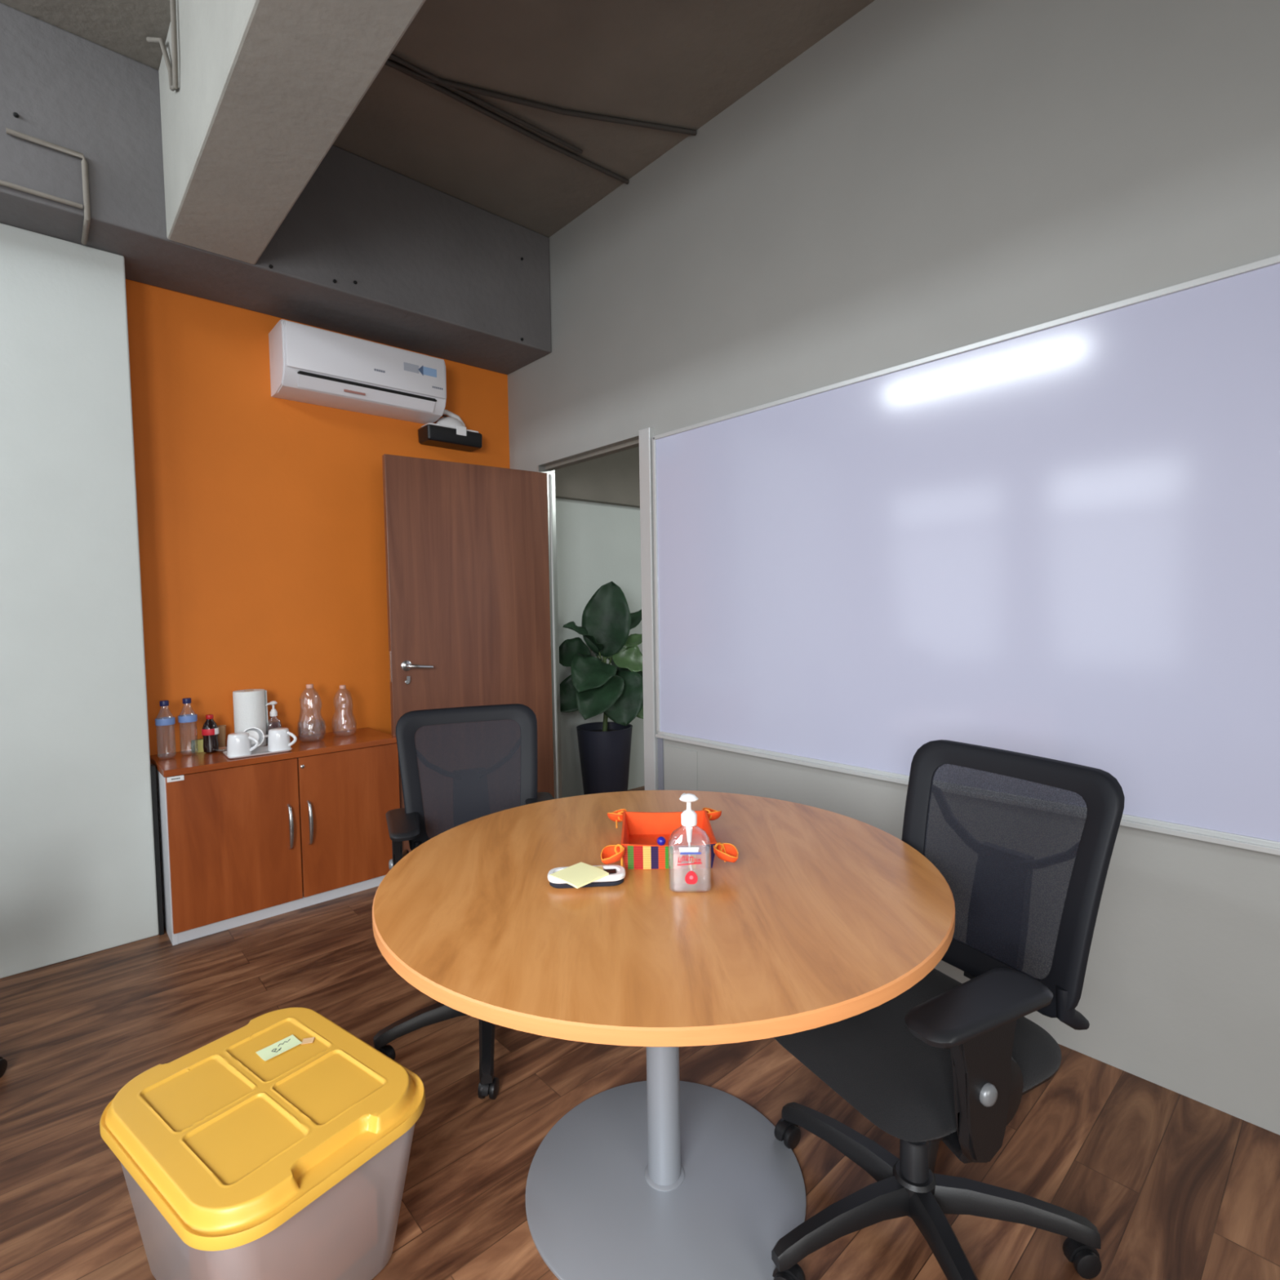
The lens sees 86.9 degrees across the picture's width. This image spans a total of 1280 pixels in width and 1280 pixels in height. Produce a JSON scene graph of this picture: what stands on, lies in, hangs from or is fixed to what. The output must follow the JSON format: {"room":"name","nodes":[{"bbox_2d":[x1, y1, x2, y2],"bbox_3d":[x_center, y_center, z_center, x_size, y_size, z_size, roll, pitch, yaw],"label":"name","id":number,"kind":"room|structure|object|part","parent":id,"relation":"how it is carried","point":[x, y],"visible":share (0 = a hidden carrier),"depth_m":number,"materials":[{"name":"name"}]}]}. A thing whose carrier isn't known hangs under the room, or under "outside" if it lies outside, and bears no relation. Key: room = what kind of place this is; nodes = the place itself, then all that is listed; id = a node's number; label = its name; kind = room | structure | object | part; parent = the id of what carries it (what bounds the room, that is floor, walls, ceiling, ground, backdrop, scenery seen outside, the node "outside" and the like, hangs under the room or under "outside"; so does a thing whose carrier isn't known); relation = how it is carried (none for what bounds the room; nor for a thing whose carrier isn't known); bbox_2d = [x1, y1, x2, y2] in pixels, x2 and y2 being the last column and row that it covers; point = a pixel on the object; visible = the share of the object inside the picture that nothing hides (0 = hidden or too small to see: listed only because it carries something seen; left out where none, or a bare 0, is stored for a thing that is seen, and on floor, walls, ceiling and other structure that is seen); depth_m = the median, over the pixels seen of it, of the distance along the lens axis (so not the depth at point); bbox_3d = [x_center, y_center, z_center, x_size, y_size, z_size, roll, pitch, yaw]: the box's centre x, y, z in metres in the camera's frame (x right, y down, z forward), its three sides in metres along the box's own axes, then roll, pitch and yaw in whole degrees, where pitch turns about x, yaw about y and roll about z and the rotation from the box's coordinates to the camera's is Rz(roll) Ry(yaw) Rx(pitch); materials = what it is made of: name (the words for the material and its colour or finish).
{"room":"office","nodes":[
{"label":"office","id":0,"kind":"room"},
{"bbox_2d":[0,222,159,978],"bbox_3d":[-2.680,-0.113,2.243,1.639,2.719,0.233,-3,4,-42],"label":"wall column","id":1,"kind":"structure","parent":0,"point":[77,865],"depth_m":2.55,"materials":[{"name":"white paint"}]},
{"bbox_2d":[150,764,164,935],"bbox_3d":[-1.986,0.861,2.774,0.014,0.700,0.050,-3,4,-42],"label":"trim","id":2,"kind":"structure","parent":1,"relation":"attached to","point":[153,768],"depth_m":2.76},
{"bbox_2d":[125,279,510,764],"bbox_3d":[-2.153,-0.466,2.951,3.600,3.340,0.120,-3,4,-42],"label":"wall","id":3,"kind":"structure","parent":0,"point":[261,515],"depth_m":3.17,"materials":[{"name":"orange paint"}]},
{"bbox_2d":[0,2,551,374],"bbox_3d":[-1.941,-1.819,2.701,3.499,0.619,0.468,-3,4,-42],"label":"beam","id":4,"kind":"structure","parent":3,"relation":"attached to","point":[437,273],"depth_m":2.90,"materials":[{"name":"grey paint"}]},
{"bbox_2d":[268,319,446,424],"bbox_3d":[-1.385,-1.320,3.380,0.790,0.304,0.234,-3,4,-42],"label":"air conditioner","id":5,"kind":"object","parent":3,"relation":"attached to","point":[310,365],"visible":0.99,"depth_m":3.27,"materials":[{"name":"white plastic"}]},
{"bbox_3d":[-1.311,-1.353,3.297,0.766,0.200,0.009,-3,4,-42],"label":"panel","id":6,"kind":"part","parent":5,"relation":"part of","materials":[{"name":"white plastic"}]},
{"bbox_2d":[417,408,482,451],"bbox_3d":[-1.051,-1.180,3.748,0.328,0.203,0.140,-3,4,-42],"label":"wall device","id":7,"kind":"object","parent":3,"relation":"attached to","point":[451,433],"visible":0.9,"depth_m":3.70,"materials":[{"name":"black plastic"}]},
{"bbox_3d":[-1.052,-1.165,3.750,0.310,0.010,0.120,-3,4,-42],"label":"plate","id":8,"kind":"part","parent":7,"relation":"part of","materials":[{"name":"white plastic"}]},
{"bbox_2d":[0,0,875,237],"bbox_3d":[0.017,-2.130,0.461,3.820,0.150,6.800,-3,4,-42],"label":"ceiling","id":9,"kind":"structure","parent":0,"point":[674,63],"depth_m":2.57,"materials":[{"name":"beige concrete"}]},
{"bbox_2d":[158,0,425,264],"bbox_3d":[0.317,-1.748,0.431,0.298,0.617,5.933,-3,4,-42],"label":"beam","id":10,"kind":"structure","parent":9,"relation":"attached to","point":[266,89],"depth_m":1.95,"materials":[{"name":"grey paint"}]},
{"bbox_2d":[146,0,177,91],"bbox_3d":[-1.606,-1.964,2.289,0.293,0.292,0.037,1,4,41],"label":"conduit","id":11,"kind":"object","parent":10,"relation":"attached to","point":[172,71],"visible":1,"depth_m":2.21,"materials":[{"name":"grey metal"}]},
{"bbox_2d":[388,53,582,154],"bbox_3d":[-0.697,-2.131,2.621,1.141,0.016,0.022,-3,4,-40],"label":"conduit","id":12,"kind":"object","parent":9,"relation":"attached to","point":[392,56],"visible":0.6,"depth_m":2.68,"materials":[{"name":"paint"}]},
{"bbox_2d":[385,58,629,184],"bbox_3d":[-0.613,-2.142,2.748,1.438,0.020,0.031,-3,4,-40],"label":"conduit","id":13,"kind":"object","parent":9,"relation":"attached to","point":[447,92],"visible":0.71,"depth_m":2.82,"materials":[{"name":"paint"}]},
{"bbox_2d":[384,62,696,135],"bbox_3d":[-0.492,-2.138,2.637,1.538,0.020,0.109,-2,3,-22],"label":"conduit","id":14,"kind":"object","parent":9,"relation":"attached to","point":[402,68],"visible":0.69,"depth_m":2.72,"materials":[{"name":"paint"}]},
{"bbox_2d":[555,497,644,797],"bbox_3d":[-0.022,-0.151,4.950,1.990,2.450,0.100,-3,4,-42],"label":"wall","id":15,"kind":"structure","parent":0,"point":[598,544],"depth_m":4.58,"materials":[{"name":"white paint"}]},
{"bbox_2d":[555,446,639,507],"bbox_3d":[0.019,-1.162,4.839,1.988,0.419,0.069,-3,4,-42],"label":"ceiling","id":16,"kind":"structure","parent":15,"relation":"attached to","point":[612,478],"depth_m":4.56,"materials":[{"name":"beige concrete"}]},
{"bbox_2d":[0,786,1279,1279],"bbox_3d":[0.776,1.282,1.398,5.900,0.100,7.000,-3,4,-42],"label":"floor","id":17,"kind":"structure","parent":0,"point":[1173,1185],"depth_m":1.67,"materials":[{"name":"laminate"}]},
{"bbox_2d":[0,1057,7,1077],"bbox_3d":[-2.057,0.779,1.653,0.637,0.970,0.662,0,3,18],"label":"office chair","id":18,"kind":"object","parent":17,"relation":"on","point":[3,1063],"visible":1,"depth_m":1.93,"materials":[{"name":"black plastic"}]},
{"bbox_2d":[99,1007,425,1279],"bbox_3d":[-0.748,1.079,1.364,0.571,0.355,0.436,1,3,36],"label":"tub","id":19,"kind":"object","parent":17,"relation":"on","point":[217,1145],"visible":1,"depth_m":1.28,"materials":[{"name":"yellow plastic"}]},
{"bbox_2d":[255,1034,302,1061],"bbox_3d":[-0.795,0.898,1.488,0.050,0.003,0.078,1,4,40],"label":"paper note","id":20,"kind":"object","parent":19,"relation":"on","point":[275,1049],"visible":1,"depth_m":1.49,"materials":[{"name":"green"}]},
{"bbox_2d":[301,1036,315,1044],"bbox_3d":[-0.744,0.897,1.512,0.024,0.001,0.020,-2,3,-12],"label":"tape piece","id":21,"kind":"object","parent":19,"relation":"on","point":[309,1040],"visible":1,"depth_m":1.51,"materials":[{"name":"beige paper"}]},
{"bbox_2d":[150,727,399,945],"bbox_3d":[-1.624,0.837,3.094,0.938,0.706,0.438,-3,4,-42],"label":"base cabinet","id":22,"kind":"object","parent":17,"relation":"on","point":[242,841],"visible":0.91,"depth_m":2.90,"materials":[{"name":"brown laminate"}]},
{"bbox_2d":[155,700,176,759],"bbox_3d":[-2.000,0.378,2.847,0.069,0.246,0.069,-3,4,-42],"label":"water bottle","id":23,"kind":"object","parent":22,"relation":"on","point":[166,721],"visible":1,"depth_m":2.83,"materials":[{"name":"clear plastic"}]},
{"bbox_3d":[-1.827,0.546,2.656,0.056,0.020,0.004,-3,4,-42],"label":"name plate","id":24,"kind":"part","parent":22,"relation":"part of","materials":[{"name":"white plastic"}]},
{"bbox_2d":[177,697,198,755],"bbox_3d":[-1.952,0.374,2.917,0.069,0.246,0.069,-3,4,-42],"label":"water bottle","id":25,"kind":"object","parent":22,"relation":"on","point":[185,717],"visible":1,"depth_m":2.90,"materials":[{"name":"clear plastic"}]},
{"bbox_2d":[191,738,203,752],"bbox_3d":[-1.949,0.466,2.984,0.014,0.055,0.062,1,3,30],"label":"sachet","id":26,"kind":"object","parent":22,"relation":"on","point":[193,742],"visible":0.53,"depth_m":2.96,"materials":[{"name":"green paper"}]},
{"bbox_2d":[195,739,203,752],"bbox_3d":[-1.926,0.466,2.978,0.062,0.055,0.014,-2,3,-25],"label":"sachet","id":27,"kind":"object","parent":22,"relation":"on","point":[200,742],"visible":0.51,"depth_m":2.97,"materials":[{"name":"yellow paper"}]},
{"bbox_2d":[201,714,218,753],"bbox_3d":[-1.887,0.411,2.965,0.064,0.166,0.064,-3,4,-42],"label":"bottle","id":28,"kind":"object","parent":22,"relation":"on","point":[210,730],"visible":0.98,"depth_m":2.94,"materials":[{"name":"black plastic"}]},
{"bbox_2d":[217,724,226,748],"bbox_3d":[-1.895,0.439,3.053,0.043,0.102,0.043,-3,4,-42],"label":"cup","id":29,"kind":"object","parent":22,"relation":"on","point":[222,728],"visible":0.7,"depth_m":3.04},
{"bbox_3d":[-1.677,0.840,2.817,0.475,0.625,0.017,-3,4,-42],"label":"door","id":30,"kind":"part","parent":22,"relation":"part of","materials":[{"name":"laminate"}]},
{"bbox_2d":[232,688,268,746],"bbox_3d":[-1.782,0.358,3.091,0.132,0.256,0.127,-3,4,-42],"label":"paper towel roll","id":31,"kind":"object","parent":22,"relation":"on","point":[250,709],"visible":0.59,"depth_m":3.04,"materials":[{"name":"paper"}]},
{"bbox_2d":[222,746,292,758],"bbox_3d":[-1.666,0.486,2.944,0.244,0.010,0.164,-3,4,-40],"label":"serving tray","id":32,"kind":"object","parent":22,"relation":"on","point":[263,750],"visible":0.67,"depth_m":2.92,"materials":[{"name":"white ceramic"}]},
{"bbox_2d":[226,732,258,756],"bbox_3d":[-1.697,0.443,2.880,0.114,0.092,0.090,-3,4,-39],"label":"mug","id":33,"kind":"object","parent":32,"relation":"on","point":[238,744],"visible":1,"depth_m":2.84,"materials":[{"name":"white ceramic"}]},
{"bbox_3d":[-1.648,0.442,2.880,0.043,0.068,0.011,-1,3,-7],"label":"handle","id":34,"kind":"part","parent":33,"relation":"part of","materials":[{"name":"white ceramic"}]},
{"bbox_2d":[243,727,267,747],"bbox_3d":[-1.704,0.428,3.000,0.124,0.095,0.102,-3,3,-32],"label":"mug","id":35,"kind":"object","parent":32,"relation":"on","point":[255,732],"visible":0.48,"depth_m":3.02,"materials":[{"name":"white ceramic"}]},
{"bbox_2d":[267,727,297,751],"bbox_3d":[-1.578,0.436,2.978,0.114,0.092,0.090,-2,3,-29],"label":"mug","id":36,"kind":"object","parent":32,"relation":"on","point":[278,739],"visible":1,"depth_m":2.94,"materials":[{"name":"white ceramic"}]},
{"bbox_3d":[-1.530,0.435,2.969,0.043,0.068,0.011,-1,3,3],"label":"handle","id":37,"kind":"part","parent":36,"relation":"part of","materials":[{"name":"white ceramic"}]},
{"bbox_2d":[265,701,281,733],"bbox_3d":[-1.704,0.383,3.136,0.066,0.199,0.042,-3,4,-42],"label":"pump bottle","id":38,"kind":"object","parent":22,"relation":"on","point":[273,713],"visible":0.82,"depth_m":3.12,"materials":[{"name":"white plastic"}]},
{"bbox_3d":[-1.642,0.497,3.091,0.938,0.026,0.402,-3,4,-42],"label":"panel","id":39,"kind":"part","parent":22,"relation":"part of","materials":[{"name":"laminate"}]},
{"bbox_3d":[-1.515,0.814,2.927,0.019,0.202,0.045,-3,4,-42],"label":"handle","id":40,"kind":"part","parent":22,"relation":"part of","materials":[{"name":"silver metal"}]},
{"bbox_3d":[-1.455,0.810,2.980,0.019,0.202,0.045,-3,4,-42],"label":"handle","id":41,"kind":"part","parent":22,"relation":"part of","materials":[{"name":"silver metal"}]},
{"bbox_2d":[297,684,325,742],"bbox_3d":[-1.561,0.343,3.200,0.124,0.268,0.122,1,3,31],"label":"clear bottle","id":42,"kind":"object","parent":22,"relation":"on","point":[308,686],"visible":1,"depth_m":3.18,"materials":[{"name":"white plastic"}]},
{"bbox_2d":[331,684,356,736],"bbox_3d":[-1.460,0.346,3.322,0.113,0.247,0.114,1,3,29],"label":"clear bottle","id":43,"kind":"object","parent":22,"relation":"on","point":[341,686],"visible":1,"depth_m":3.31,"materials":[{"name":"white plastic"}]},
{"bbox_3d":[-1.333,0.819,3.129,0.444,0.625,0.017,-3,4,-42],"label":"door","id":44,"kind":"part","parent":22,"relation":"part of","materials":[{"name":"laminate"}]},
{"bbox_2d":[373,703,554,1099],"bbox_3d":[-0.498,0.733,2.087,0.642,0.970,0.667,-2,3,-21],"label":"office chair","id":45,"kind":"object","parent":17,"relation":"on","point":[459,766],"visible":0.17,"depth_m":2.29,"materials":[{"name":"black fabric"}]},
{"bbox_3d":[-0.774,0.699,2.098,0.013,0.035,0.034,-2,3,-21],"label":"arm knob","id":46,"kind":"part","parent":45,"relation":"part of","materials":[{"name":"silver metal"}]},
{"bbox_3d":[-0.718,0.715,2.131,0.116,0.251,0.150,-2,3,-21],"label":"armrest","id":47,"kind":"part","parent":45,"relation":"part of","materials":[{"name":"black plastic"}]},
{"bbox_3d":[-0.633,1.132,2.022,0.310,0.070,0.052,-3,3,-30],"label":"leg","id":48,"kind":"part","parent":45,"relation":"part of","materials":[{"name":"black plastic"}]},
{"bbox_3d":[-0.581,0.478,2.322,0.476,0.482,0.149,-2,3,-21],"label":"frame","id":49,"kind":"part","parent":45,"relation":"part of","materials":[{"name":"plastic"}]},
{"bbox_3d":[-0.439,1.133,1.937,0.052,0.070,0.310,-2,3,-12],"label":"leg","id":50,"kind":"part","parent":45,"relation":"part of","materials":[{"name":"black plastic"}]},
{"bbox_2d":[559,581,643,795],"bbox_3d":[-0.177,0.368,4.298,0.806,1.480,0.569,-3,4,-42],"label":"potted plant","id":51,"kind":"object","parent":17,"relation":"on","point":[594,686],"visible":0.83,"depth_m":4.20,"materials":[{"name":"green plant"}]},
{"bbox_3d":[-0.223,0.831,4.334,0.360,0.555,0.360,-3,4,-42],"label":"pot","id":52,"kind":"part","parent":51,"relation":"part of","materials":[{"name":"plastic"}]},
{"bbox_3d":[-0.229,0.331,4.312,0.204,0.547,0.117,1,3,38],"label":"stem","id":53,"kind":"part","parent":51,"relation":"part of","materials":[{"name":"green plant"}]},
{"bbox_2d":[372,790,955,1279],"bbox_3d":[0.051,0.867,1.531,1.200,0.740,1.200,-3,4,-42],"label":"round table","id":54,"kind":"object","parent":17,"relation":"on","point":[820,917],"visible":0.97,"depth_m":1.35,"materials":[{"name":"laminate"}]},
{"bbox_2d":[547,864,625,888],"bbox_3d":[-0.111,0.493,1.407,0.162,0.023,0.062,-1,3,-4],"label":"eraser","id":55,"kind":"object","parent":54,"relation":"on","point":[616,875],"visible":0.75,"depth_m":1.38,"materials":[{"name":"plastic"}]},
{"bbox_2d":[549,862,608,888],"bbox_3d":[-0.124,0.479,1.379,0.082,0.007,0.088,2,4,42],"label":"sticky note pad","id":56,"kind":"object","parent":55,"relation":"on","point":[578,875],"visible":1,"depth_m":1.37,"materials":[{"name":"yellow paper"}]},
{"bbox_3d":[0.057,1.231,1.548,0.630,0.012,0.630,-3,4,-42],"label":"plate","id":57,"kind":"part","parent":54,"relation":"part of","materials":[{"name":"grey metal"}]},
{"bbox_2d":[600,807,738,869],"bbox_3d":[0.062,0.457,1.577,0.293,0.074,0.327,-1,3,0],"label":"fabric basket","id":58,"kind":"object","parent":54,"relation":"on","point":[645,844],"visible":0.98,"depth_m":1.49,"materials":[{"name":"orange fabric"}]},
{"bbox_3d":[-0.058,0.453,1.440,0.052,0.016,0.054,-1,3,0],"label":"edge trim","id":59,"kind":"part","parent":58,"relation":"part of","materials":[{"name":"orange fabric"}]},
{"bbox_3d":[-0.058,0.440,1.713,0.052,0.016,0.054,-1,3,0],"label":"edge trim","id":60,"kind":"part","parent":58,"relation":"part of","materials":[{"name":"orange fabric"}]},
{"bbox_3d":[-0.043,0.462,1.455,0.012,0.043,0.031,-3,3,-32],"label":"tie cord","id":61,"kind":"part","parent":58,"relation":"part of","materials":[{"name":"orange fabric"}]},
{"bbox_3d":[-0.045,0.450,1.697,0.031,0.043,0.012,-2,3,-25],"label":"tie cord","id":62,"kind":"part","parent":58,"relation":"part of","materials":[{"name":"orange fabric"}]},
{"bbox_2d":[620,811,629,844],"bbox_3d":[-0.034,0.464,1.577,0.015,0.058,0.236,-1,3,0],"label":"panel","id":63,"kind":"object","parent":58,"relation":"on","point":[624,817],"depth_m":1.63,"materials":[{"name":"orange fabric"}]},
{"bbox_2d":[622,809,704,835],"bbox_3d":[0.063,0.458,1.688,0.208,0.058,0.015,-1,3,0],"label":"panel","id":64,"kind":"object","parent":58,"relation":"on","point":[637,823],"depth_m":1.69,"materials":[{"name":"orange fabric"}]},
{"bbox_3d":[0.063,0.470,1.464,0.208,0.057,0.011,-1,3,0],"label":"striped panel","id":65,"kind":"part","parent":58,"relation":"part of","materials":[{"name":"fabric"}]},
{"bbox_2d":[628,833,709,869],"bbox_3d":[0.063,0.491,1.579,0.188,0.005,0.216,-1,3,0],"label":"panel","id":66,"kind":"object","parent":58,"relation":"on","point":[633,838],"depth_m":1.62,"materials":[{"name":"multicoloured fabric"}]},
{"bbox_3d":[0.183,0.436,1.713,0.052,0.016,0.054,-1,3,0],"label":"edge trim","id":67,"kind":"part","parent":58,"relation":"part of","materials":[{"name":"orange fabric"}]},
{"bbox_3d":[0.171,0.458,1.457,0.031,0.043,0.012,-2,3,-25],"label":"tie cord","id":68,"kind":"part","parent":58,"relation":"part of","materials":[{"name":"orange fabric"}]},
{"bbox_3d":[0.183,0.449,1.440,0.052,0.016,0.054,-1,3,0],"label":"edge trim","id":69,"kind":"part","parent":58,"relation":"part of","materials":[{"name":"orange fabric"}]},
{"bbox_2d":[668,793,711,893],"bbox_3d":[0.100,0.406,1.367,0.085,0.194,0.064,-1,3,2],"label":"hand sanitizer bottle","id":70,"kind":"object","parent":54,"relation":"on","point":[688,817],"visible":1,"depth_m":1.35,"materials":[{"name":"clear plastic"}]},
{"bbox_2d":[771,739,1124,1279],"bbox_3d":[0.553,0.749,1.393,0.672,0.970,0.646,-2,3,-28],"label":"office chair","id":71,"kind":"object","parent":17,"relation":"on","point":[1023,844],"visible":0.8,"depth_m":1.33,"materials":[{"name":"black fabric"}]},
{"bbox_3d":[0.455,1.137,1.541,0.052,0.070,0.310,-3,4,-39],"label":"leg","id":72,"kind":"part","parent":71,"relation":"part of","materials":[{"name":"black plastic"}]},
{"bbox_3d":[0.401,1.148,1.337,0.310,0.070,0.052,-2,3,-21],"label":"leg","id":73,"kind":"part","parent":71,"relation":"part of","materials":[{"name":"black plastic"}]},
{"bbox_3d":[0.546,0.794,1.375,0.470,0.068,0.424,-2,3,-28],"label":"seat","id":74,"kind":"part","parent":71,"relation":"part of","materials":[{"name":"black fabric"}]},
{"bbox_3d":[0.666,1.133,1.553,0.052,0.070,0.310,1,3,33],"label":"leg","id":75,"kind":"part","parent":71,"relation":"part of","materials":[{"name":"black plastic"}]},
{"bbox_3d":[0.579,1.151,1.222,0.052,0.070,0.310,-1,3,-3],"label":"leg","id":76,"kind":"part","parent":71,"relation":"part of","materials":[{"name":"black plastic"}]},
{"bbox_3d":[0.535,0.741,1.136,0.150,0.251,0.116,-2,3,-28],"label":"armrest","id":77,"kind":"part","parent":71,"relation":"part of","materials":[{"name":"black plastic"}]},
{"bbox_3d":[0.556,0.726,1.075,0.034,0.035,0.013,-2,3,-28],"label":"arm knob","id":78,"kind":"part","parent":71,"relation":"part of","materials":[{"name":"silver metal"}]},
{"bbox_3d":[0.786,0.495,1.493,0.149,0.482,0.476,-2,3,-28],"label":"frame","id":79,"kind":"part","parent":71,"relation":"part of","materials":[{"name":"plastic"}]},
{"bbox_3d":[0.743,1.142,1.356,0.310,0.070,0.052,0,3,15],"label":"leg","id":80,"kind":"part","parent":71,"relation":"part of","materials":[{"name":"black plastic"}]},
{"bbox_2d":[620,841,716,846],"bbox_3d":[0.063,0.468,1.467,0.208,0.058,0.015,-1,3,0],"label":"rim","id":81,"kind":"object","parent":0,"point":[660,843],"depth_m":1.46,"materials":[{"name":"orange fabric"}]},
{"bbox_2d":[701,809,716,843],"bbox_3d":[0.159,0.461,1.577,0.015,0.058,0.236,-1,3,0],"label":"panel","id":82,"kind":"object","parent":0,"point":[705,817],"depth_m":1.63,"materials":[{"name":"orange fabric"}]},
{"bbox_2d":[507,0,1279,1134],"bbox_3d":[1.371,-0.470,1.827,0.110,3.340,6.520,-3,4,-42],"label":"wall","id":83,"kind":"structure","parent":0,"point":[926,178],"depth_m":2.09,"materials":[{"name":"paint"}]},
{"bbox_2d":[13,111,18,118],"bbox_3d":[-2.081,-1.751,2.251,0.014,0.013,0.012,-3,4,-42],"label":"bolt","id":84,"kind":"object","parent":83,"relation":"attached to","point":[15,114],"visible":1,"depth_m":2.25,"materials":[{"name":"black metal"}]},
{"bbox_2d":[0,179,82,208],"bbox_3d":[-2.103,-1.509,2.231,0.402,0.016,0.016,-3,4,-42],"label":"conduit","id":85,"kind":"object","parent":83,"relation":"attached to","point":[6,184],"visible":1,"depth_m":2.29,"materials":[{"name":"grey metal"}]},
{"bbox_2d":[5,127,90,244],"bbox_3d":[-2.082,-1.586,2.378,0.209,0.229,0.211,-3,4,-42],"label":"conduit","id":86,"kind":"object","parent":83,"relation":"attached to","point":[86,221],"visible":1,"depth_m":2.36,"materials":[{"name":"grey metal"}]},
{"bbox_2d":[382,453,554,852],"bbox_3d":[-0.839,0.121,3.519,0.888,2.055,0.103,-3,3,-36],"label":"door","id":87,"kind":"structure","parent":83,"relation":"in","point":[467,544],"depth_m":3.48,"materials":[{"name":"laminate"}]},
{"bbox_3d":[-1.214,0.129,3.282,0.002,0.150,0.020,-3,3,-36],"label":"latch plate","id":88,"kind":"part","parent":87,"relation":"part of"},
{"bbox_3d":[-1.090,0.125,3.309,0.142,0.052,0.063,-3,3,-36],"label":"handle","id":89,"kind":"part","parent":87,"relation":"part of","materials":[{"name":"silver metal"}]},
{"bbox_2d":[537,426,657,799],"bbox_3d":[-0.210,0.067,3.597,0.142,2.150,0.963,-3,4,-42],"label":"door frame","id":90,"kind":"structure","parent":83,"relation":"attached to","point":[644,442],"depth_m":3.24,"materials":[{"name":"metal"}]},
{"bbox_2d":[657,737,663,790],"bbox_3d":[0.102,0.806,3.223,0.008,0.700,0.034,-3,4,-42],"label":"trim","id":91,"kind":"structure","parent":83,"relation":"attached to","point":[660,740],"depth_m":3.21,"materials":[{"name":"grey metal"}]},
{"bbox_2d":[663,745,697,791],"bbox_3d":[0.191,0.829,3.128,0.006,0.660,0.210,-3,4,-42],"label":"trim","id":92,"kind":"structure","parent":83,"relation":"attached to","point":[680,764],"depth_m":3.11,"materials":[{"name":"paint"}]},
{"bbox_2d":[652,254,1279,855],"bbox_3d":[0.946,-0.212,2.191,0.052,1.404,2.630,-3,4,-42],"label":"whiteboard","id":93,"kind":"object","parent":83,"relation":"attached to","point":[1059,539],"visible":0.88,"depth_m":2.01,"materials":[{"name":"ceramic"}]},
{"bbox_2d":[655,733,1279,855],"bbox_3d":[0.951,0.478,2.218,0.035,0.014,2.578,-3,4,-42],"label":"tray","id":94,"kind":"object","parent":93,"relation":"on","point":[1251,842],"depth_m":2.29,"materials":[{"name":"metal"}]}
]}

